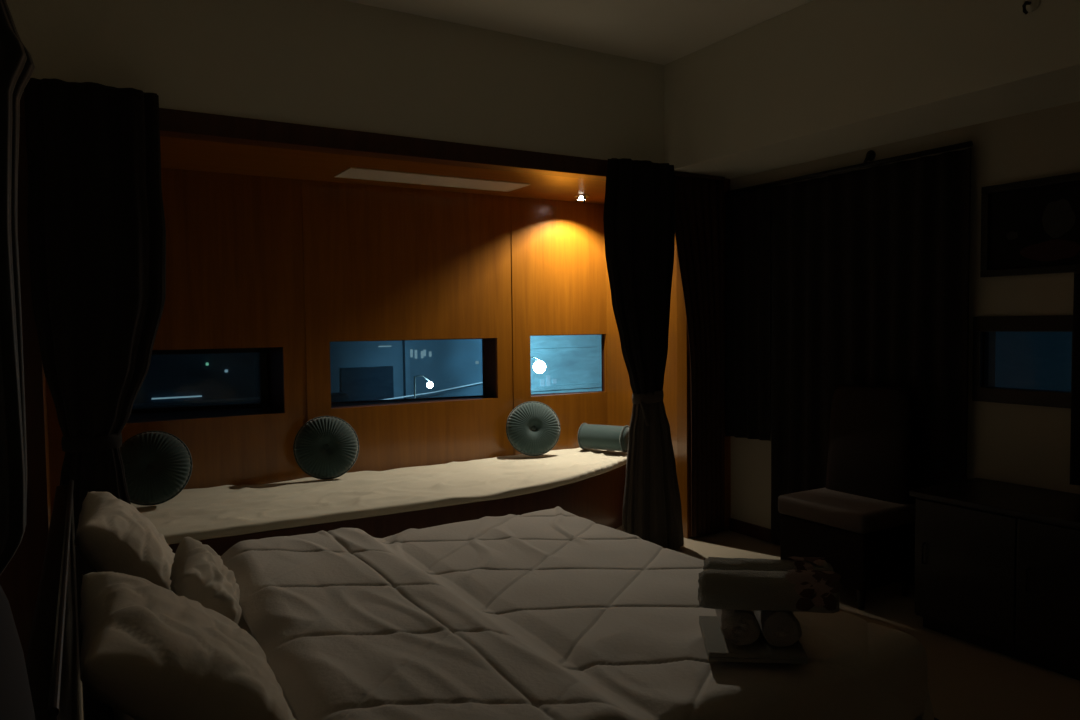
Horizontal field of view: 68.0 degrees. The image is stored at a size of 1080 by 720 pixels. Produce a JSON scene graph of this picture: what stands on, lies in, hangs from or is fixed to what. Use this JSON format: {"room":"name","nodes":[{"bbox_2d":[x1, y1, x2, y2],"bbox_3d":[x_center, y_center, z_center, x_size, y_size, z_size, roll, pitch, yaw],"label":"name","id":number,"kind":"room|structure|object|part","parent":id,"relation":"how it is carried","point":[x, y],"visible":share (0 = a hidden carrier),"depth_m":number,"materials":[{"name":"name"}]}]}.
{"room":"bedroom","nodes":[
{"label":"bedroom","id":0,"kind":"room"},
{"bbox_2d":[42,365,50,525],"bbox_3d":[-2.570,0.118,4.057,0.100,2.455,1.050,-2,3,-31],"label":"wall","id":1,"kind":"structure","parent":0,"point":[44,377],"depth_m":4.01,"materials":[{"name":"brown wood"}]},
{"bbox_2d":[46,168,607,513],"bbox_3d":[-1.118,0.034,5.528,3.910,2.455,0.030,-2,3,-31],"label":"wall","id":2,"kind":"structure","parent":0,"point":[382,262],"depth_m":5.45,"materials":[{"name":"brown wood"}]},
{"bbox_2d":[127,347,283,422],"bbox_3d":[-2.293,0.136,5.218,1.092,0.469,0.652,-2,3,-31],"label":"window","id":3,"kind":"structure","parent":2,"relation":"in","point":[270,358],"depth_m":5.39,"materials":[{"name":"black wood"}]},
{"bbox_2d":[302,179,514,476],"bbox_3d":[-0.870,-0.224,5.648,1.561,1.955,0.004,-2,3,-31],"label":"trim","id":4,"kind":"structure","parent":2,"relation":"attached to","point":[302,179],"depth_m":5.26,"materials":[{"name":"brown wood"}]},
{"bbox_2d":[331,338,495,408],"bbox_3d":[-0.981,0.074,5.872,1.304,0.492,0.419,-2,3,-31],"label":"window","id":5,"kind":"structure","parent":2,"relation":"in","point":[488,344],"depth_m":6.04,"materials":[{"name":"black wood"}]},
{"bbox_2d":[530,334,604,395],"bbox_3d":[0.180,0.032,6.417,0.755,0.512,0.152,-2,3,-31],"label":"window","id":6,"kind":"structure","parent":2,"relation":"in","point":[602,335],"depth_m":6.53,"materials":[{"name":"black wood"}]},
{"bbox_2d":[0,0,730,662],"bbox_3d":[-0.626,-0.300,4.555,4.750,3.200,0.120,-2,3,-31],"label":"wall","id":7,"kind":"structure","parent":0,"point":[339,64],"depth_m":4.18,"materials":[{"name":"beige paint"}]},
{"bbox_2d":[0,0,34,574],"bbox_3d":[-1.214,-0.088,1.598,0.382,3.036,0.267,-2,3,-31],"label":"drape","id":8,"kind":"object","parent":7,"relation":"hanging from","point":[17,67],"visible":1,"depth_m":1.63,"materials":[{"name":"grey dark fabric"}]},
{"bbox_2d":[24,78,165,665],"bbox_3d":[-1.960,0.075,3.563,0.576,2.548,0.181,-2,3,-28],"label":"curtain","id":9,"kind":"object","parent":7,"relation":"hanging from","point":[96,226],"visible":0.62,"depth_m":3.48,"materials":[{"name":"black fabric"}]},
{"bbox_2d":[24,78,165,440],"bbox_3d":[-1.947,-0.419,3.546,0.539,1.560,0.173,-2,3,-31],"label":"drape","id":10,"kind":"object","parent":9,"relation":"hanging from","point":[96,226],"depth_m":3.47,"materials":[{"name":"black fabric"}]},
{"bbox_2d":[60,448,130,665],"bbox_3d":[-2.001,0.864,3.570,0.459,0.973,0.177,-2,3,-31],"label":"drape","id":11,"kind":"object","parent":9,"relation":"hanging from","point":[90,469],"depth_m":3.49,"materials":[{"name":"black fabric"}]},
{"bbox_2d":[20,92,607,180],"bbox_3d":[-0.848,-1.168,4.381,4.250,0.105,0.132,-2,3,-31],"label":"trim","id":12,"kind":"structure","parent":7,"relation":"attached to","point":[174,123],"depth_m":4.27,"materials":[{"name":"brown wood"}]},
{"bbox_2d":[603,158,683,549],"bbox_3d":[0.676,-0.006,5.148,0.620,2.503,0.185,-2,3,-31],"label":"curtain","id":13,"kind":"object","parent":7,"relation":"hanging from","point":[639,215],"visible":0.98,"depth_m":5.09,"materials":[{"name":"black fabric"}]},
{"bbox_2d":[603,158,674,394],"bbox_3d":[0.644,-0.513,5.110,0.561,1.485,0.174,-2,3,-31],"label":"drape","id":14,"kind":"object","parent":13,"relation":"hanging from","point":[639,215],"depth_m":5.04,"materials":[{"name":"black fabric"}]},
{"bbox_2d":[622,399,683,549],"bbox_3d":[0.742,0.744,5.217,0.486,0.998,0.184,-2,3,-31],"label":"drape","id":15,"kind":"object","parent":13,"relation":"hanging from","point":[652,509],"depth_m":5.12,"materials":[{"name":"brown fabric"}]},
{"bbox_2d":[160,136,605,203],"bbox_3d":[-0.874,-1.215,5.043,4.110,0.080,1.030,-2,3,-31],"label":"ceiling","id":16,"kind":"structure","parent":0,"point":[176,153],"depth_m":4.85,"materials":[{"name":"brown wood"}]},
{"bbox_2d":[334,167,530,191],"bbox_3d":[-0.689,-1.185,5.290,1.260,0.006,0.330,-2,3,-31],"label":"ceiling panel","id":17,"kind":"object","parent":16,"relation":"attached to","point":[352,173],"visible":1,"depth_m":5.25,"materials":[{"name":"beige plastic"}]},
{"bbox_2d":[574,195,588,202],"bbox_3d":[0.312,-1.203,6.011,0.116,0.060,0.116,-2,3,-31],"label":"recessed light","id":18,"kind":"object","parent":16,"relation":"in","point":[579,197],"visible":1,"depth_m":5.99,"materials":[{"name":"silver metal"}]},
{"bbox_2d":[344,0,812,64],"bbox_3d":[0.872,-1.852,1.970,4.950,0.100,5.990,-2,3,-31],"label":"ceiling","id":19,"kind":"structure","parent":0,"point":[662,32],"depth_m":4.48,"materials":[{"name":"white paint"}]},
{"bbox_2d":[80,525,1079,719],"bbox_3d":[0.626,1.426,2.590,4.950,0.100,7.090,-2,3,-31],"label":"floor","id":20,"kind":"structure","parent":0,"point":[967,681],"depth_m":3.42,"materials":[{"name":"beige tile"}]},
{"bbox_2d":[168,464,625,555],"bbox_3d":[-0.841,1.056,5.089,3.858,0.447,1.071,-2,3,-31],"label":"window bench","id":21,"kind":"object","parent":20,"relation":"on","point":[598,499],"visible":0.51,"depth_m":4.83,"materials":[{"name":"brown wood"}]},
{"bbox_2d":[131,448,626,543],"bbox_3d":[-0.846,0.794,5.054,3.775,0.077,1.072,-2,3,-31],"label":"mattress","id":22,"kind":"object","parent":21,"relation":"on","point":[225,510],"visible":0.91,"depth_m":4.78,"materials":[{"name":"beige fabric"}]},
{"bbox_2d":[120,431,192,505],"bbox_3d":[-2.172,0.602,4.474,0.423,0.399,0.207,-1,3,-12],"label":"round cushion","id":23,"kind":"object","parent":22,"relation":"on","point":[157,464],"visible":0.88,"depth_m":4.43,"materials":[{"name":"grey fabric"}]},
{"bbox_2d":[293,416,358,479],"bbox_3d":[-1.379,0.565,5.174,0.412,0.401,0.179,-1,3,-14],"label":"round cushion","id":24,"kind":"object","parent":22,"relation":"on","point":[324,447],"visible":1,"depth_m":5.13,"materials":[{"name":"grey fabric"}]},
{"bbox_2d":[506,401,560,455],"bbox_3d":[-0.050,0.513,5.987,0.414,0.401,0.178,-1,3,-8],"label":"round cushion","id":25,"kind":"object","parent":22,"relation":"on","point":[533,428],"visible":1,"depth_m":5.94,"materials":[{"name":"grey fabric"}]},
{"bbox_2d":[577,423,628,452],"bbox_3d":[0.499,0.595,6.140,0.426,0.208,0.208,1,3,31],"label":"bolster cushion","id":26,"kind":"object","parent":22,"relation":"on","point":[590,436],"visible":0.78,"depth_m":6.06,"materials":[{"name":"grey fabric"}]},
{"bbox_2d":[0,480,938,719],"bbox_3d":[-0.282,0.763,2.446,2.550,1.260,2.695,-2,3,-31],"label":"bed","id":27,"kind":"object","parent":20,"relation":"on","point":[47,686],"visible":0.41,"depth_m":1.63,"materials":[{"name":"black wood"}]},
{"bbox_3d":[-1.292,0.968,2.167,0.055,0.900,2.142,-2,3,-30],"label":"headboard","id":28,"kind":"part","parent":27,"relation":"part of","materials":[{"name":"black wood"}]},
{"bbox_3d":[-1.278,0.505,2.158,0.070,0.016,2.140,-2,3,-31],"label":"headboard rail","id":29,"kind":"part","parent":27,"relation":"part of","materials":[{"name":"black wood"}]},
{"bbox_2d":[113,614,296,719],"bbox_3d":[-0.300,0.969,2.624,1.910,0.267,1.735,-2,3,-31],"label":"mattress","id":30,"kind":"object","parent":27,"relation":"on","point":[242,624],"visible":0.02,"depth_m":2.29,"materials":[{"name":"white fabric"}]},
{"bbox_2d":[74,491,174,589],"bbox_3d":[-1.413,0.647,2.748,0.310,0.339,0.588,-2,3,-26],"label":"pillow","id":31,"kind":"object","parent":30,"relation":"on","point":[111,535],"visible":0.68,"depth_m":2.55,"materials":[{"name":"beige fabric"}]},
{"bbox_2d":[79,572,295,719],"bbox_3d":[-0.817,0.691,1.836,0.413,0.370,0.661,-2,3,-29],"label":"pillow","id":32,"kind":"object","parent":30,"relation":"on","point":[149,651],"visible":1,"depth_m":1.62,"materials":[{"name":"beige fabric"}]},
{"bbox_2d":[170,537,241,624],"bbox_3d":[-1.039,0.711,2.486,0.202,0.245,0.424,-2,3,-25],"label":"pillow","id":33,"kind":"object","parent":30,"relation":"on","point":[198,573],"visible":0.7,"depth_m":2.36,"materials":[{"name":"beige fabric"}]},
{"bbox_2d":[221,506,933,719],"bbox_3d":[-0.100,0.914,2.710,1.714,0.404,2.014,-2,3,-31],"label":"duvet","id":34,"kind":"object","parent":27,"relation":"on","point":[556,613],"visible":0.94,"depth_m":2.26,"materials":[{"name":"grey fabric"}]},
{"bbox_2d":[699,616,806,663],"bbox_3d":[0.574,0.763,2.191,0.250,0.026,0.265,0,3,6],"label":"folded towel","id":35,"kind":"object","parent":34,"relation":"on","point":[718,647],"visible":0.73,"depth_m":2.09,"materials":[{"name":"grey fabric"}]},
{"bbox_2d":[715,609,759,644],"bbox_3d":[0.541,0.701,2.229,0.103,0.094,0.282,0,3,6],"label":"rolled towel","id":36,"kind":"object","parent":35,"relation":"on","point":[740,627],"visible":0.59,"depth_m":2.10,"materials":[{"name":"grey fabric"}]},
{"bbox_2d":[753,611,801,646],"bbox_3d":[0.647,0.699,2.218,0.104,0.094,0.282,0,3,6],"label":"rolled towel","id":37,"kind":"object","parent":35,"relation":"on","point":[779,628],"visible":0.49,"depth_m":2.09,"materials":[{"name":"grey fabric"}]},
{"bbox_2d":[698,569,841,612],"bbox_3d":[0.596,0.601,2.096,0.360,0.106,0.118,0,3,8],"label":"rolled towel","id":38,"kind":"object","parent":37,"relation":"on","point":[817,591],"visible":1,"depth_m":2.06,"materials":[{"name":"grey fabric"}]},
{"bbox_2d":[703,556,833,571],"bbox_3d":[0.627,0.596,2.211,0.347,0.106,0.118,0,3,8],"label":"rolled towel","id":39,"kind":"object","parent":38,"relation":"on","point":[718,563],"visible":0.39,"depth_m":2.19,"materials":[{"name":"grey fabric"}]},
{"bbox_2d":[778,385,915,609],"bbox_3d":[1.715,0.718,4.455,0.505,1.120,0.580,-2,3,-31],"label":"upholstered chair","id":40,"kind":"object","parent":20,"relation":"on","point":[861,524],"visible":0.92,"depth_m":4.36,"materials":[{"name":"brown fabric"}]},
{"bbox_3d":[1.692,0.826,4.445,0.450,0.105,0.580,-2,3,-31],"label":"seat","id":41,"kind":"part","parent":40,"relation":"part of","materials":[{"name":"brown fabric"}]},
{"bbox_3d":[1.668,1.243,4.154,0.048,0.100,0.048,-2,3,-31],"label":"leg","id":42,"kind":"part","parent":40,"relation":"part of","materials":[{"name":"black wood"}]},
{"bbox_3d":[1.866,0.502,4.538,0.145,0.700,0.540,-2,3,-31],"label":"backrest","id":43,"kind":"part","parent":40,"relation":"part of","materials":[{"name":"black fabric"}]},
{"bbox_3d":[1.985,1.230,4.345,0.048,0.100,0.048,-2,3,-31],"label":"leg","id":44,"kind":"part","parent":40,"relation":"part of","materials":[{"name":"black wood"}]},
{"bbox_2d":[909,478,1079,680],"bbox_3d":[2.413,0.982,3.402,0.585,0.672,1.480,-2,3,-31],"label":"base cabinet","id":45,"kind":"object","parent":20,"relation":"on","point":[997,563],"visible":1,"depth_m":3.55,"materials":[{"name":"black wood"}]},
{"bbox_3d":[1.831,0.926,3.821,0.025,0.109,0.010,-2,3,-31],"label":"handle","id":46,"kind":"part","parent":45,"relation":"part of","materials":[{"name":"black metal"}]},
{"bbox_3d":[1.945,0.956,3.676,0.020,0.560,0.472,-2,3,-31],"label":"door","id":47,"kind":"part","parent":45,"relation":"part of","materials":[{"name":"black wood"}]},
{"bbox_3d":[2.078,0.941,3.412,0.025,0.109,0.010,-2,3,-31],"label":"handle","id":48,"kind":"part","parent":45,"relation":"part of","materials":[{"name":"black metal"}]},
{"bbox_3d":[2.192,0.972,3.267,0.020,0.560,0.472,-2,3,-31],"label":"door","id":49,"kind":"part","parent":45,"relation":"part of","materials":[{"name":"black wood"}]},
{"bbox_2d":[606,237,677,478],"bbox_3d":[0.791,-0.013,6.083,0.109,2.455,1.073,-2,3,-23],"label":"wall","id":50,"kind":"structure","parent":0,"point":[619,391],"depth_m":6.24,"materials":[{"name":"brown wood"}]},
{"bbox_2d":[664,0,1079,178],"bbox_3d":[2.572,-1.518,2.999,0.600,0.700,5.770,-2,3,-31],"label":"wall","id":51,"kind":"structure","parent":0,"point":[813,80],"depth_m":4.10,"materials":[{"name":"beige paint"}]},
{"bbox_2d":[674,172,724,536],"bbox_3d":[1.067,-0.019,5.472,0.505,2.475,0.042,-2,3,-31],"label":"drape","id":52,"kind":"object","parent":51,"relation":"hanging from","point":[699,199],"visible":0.99,"depth_m":5.51,"materials":[{"name":"brown fabric"}]},
{"bbox_2d":[1022,0,1039,13],"bbox_3d":[2.008,-1.467,3.297,0.062,0.086,0.070,-2,3,-31],"label":"wall fitting","id":53,"kind":"object","parent":51,"relation":"attached to","point":[1027,5],"visible":1,"depth_m":3.29,"materials":[{"name":"beige metal"}]},
{"bbox_2d":[730,101,1079,528],"bbox_3d":[2.864,-0.284,3.293,0.120,3.200,5.890,-2,3,-31],"label":"wall","id":54,"kind":"structure","parent":0,"point":[1027,445],"depth_m":4.05,"materials":[{"name":"beige paint"}]},
{"bbox_2d":[729,518,913,585],"bbox_3d":[2.855,1.274,3.277,0.015,0.090,5.770,-2,3,-31],"label":"baseboard","id":55,"kind":"structure","parent":54,"relation":"attached to","point":[748,529],"depth_m":5.56,"materials":[{"name":"brown wood"}]},
{"bbox_2d":[725,141,972,585],"bbox_3d":[1.787,0.003,4.909,0.077,2.465,1.750,-2,3,-31],"label":"window curtain","id":56,"kind":"object","parent":54,"relation":"hanging from","point":[871,266],"visible":0.77,"depth_m":4.77,"materials":[{"name":"black fabric"}]},
{"bbox_3d":[1.422,-0.302,5.463,0.043,1.697,0.405,-2,3,-31],"label":"curtain panel","id":57,"kind":"part","parent":56,"relation":"part of","materials":[{"name":"black fabric"}]},
{"bbox_3d":[1.758,-1.137,4.848,0.028,0.028,1.750,-2,3,-31],"label":"curtain rod","id":58,"kind":"part","parent":56,"relation":"part of","materials":[{"name":"black metal"}]},
{"bbox_2d":[972,315,1072,408],"bbox_3d":[2.433,0.002,3.949,0.080,0.440,0.560,-2,3,-31],"label":"window","id":59,"kind":"structure","parent":54,"relation":"in","point":[1050,323],"depth_m":4.00,"materials":[{"name":"black wood"}]},
{"bbox_2d":[980,172,1079,277],"bbox_3d":[2.446,-0.643,3.816,0.029,0.460,0.680,-2,3,-31],"label":"framed picture","id":60,"kind":"object","parent":54,"relation":"attached to","point":[1029,227],"visible":1,"depth_m":3.90,"materials":[{"name":"black metal"}]},
{"label":"outside","id":61,"kind":"structure","parent":0,"visible":0},
{"bbox_3d":[-5.834,3.555,23.471,38.000,0.100,34.050,-2,3,-31],"label":"ground","id":62,"kind":"structure","parent":61,"visible":0},
{"bbox_2d":[134,352,254,403],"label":"window","id":63,"kind":"structure","parent":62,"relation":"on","point":[169,377],"depth_m":17.66,"materials":[{"name":"glass"}]},
{"bbox_2d":[132,392,348,408],"bbox_3d":[-4.126,2.332,6.364,5.350,3.860,0.200,-2,3,-31],"label":"wall","id":64,"kind":"structure","parent":62,"relation":"on","point":[335,397],"depth_m":6.98,"materials":[{"name":"black"}]},
{"bbox_2d":[254,339,482,400],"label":"window","id":65,"kind":"structure","parent":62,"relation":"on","point":[363,370],"depth_m":11.85,"materials":[{"name":"blue glass"}]},
{"bbox_2d":[414,375,432,397],"bbox_3d":[-1.545,2.112,10.839,0.277,3.830,0.090,-2,3,-31],"label":"street lamp","id":66,"kind":"object","parent":62,"relation":"on","point":[429,384],"visible":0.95,"depth_m":10.71,"materials":[{"name":"white glass"}]},
{"bbox_3d":[-1.486,0.338,10.806,0.090,0.090,0.090,-2,3,-31],"label":"globe","id":67,"kind":"part","parent":66,"relation":"part of"},
{"bbox_2d":[531,357,545,372],"bbox_3d":[-0.021,1.985,10.585,0.257,4.071,0.170,-2,3,-31],"label":"street lamp","id":68,"kind":"object","parent":62,"relation":"on","point":[539,366],"visible":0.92,"depth_m":10.47,"materials":[{"name":"white glass"}]},
{"bbox_3d":[-0.007,0.092,10.522,0.170,0.170,0.170,-2,3,-31],"label":"globe","id":69,"kind":"part","parent":68,"relation":"part of"},
{"bbox_2d":[530,335,601,393],"bbox_3d":[1.346,-0.062,15.309,5.390,7.700,3.400,-2,3,-31],"label":"neighbouring house","id":70,"kind":"structure","parent":62,"relation":"on","point":[573,363],"depth_m":13.12,"materials":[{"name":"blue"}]}
]}

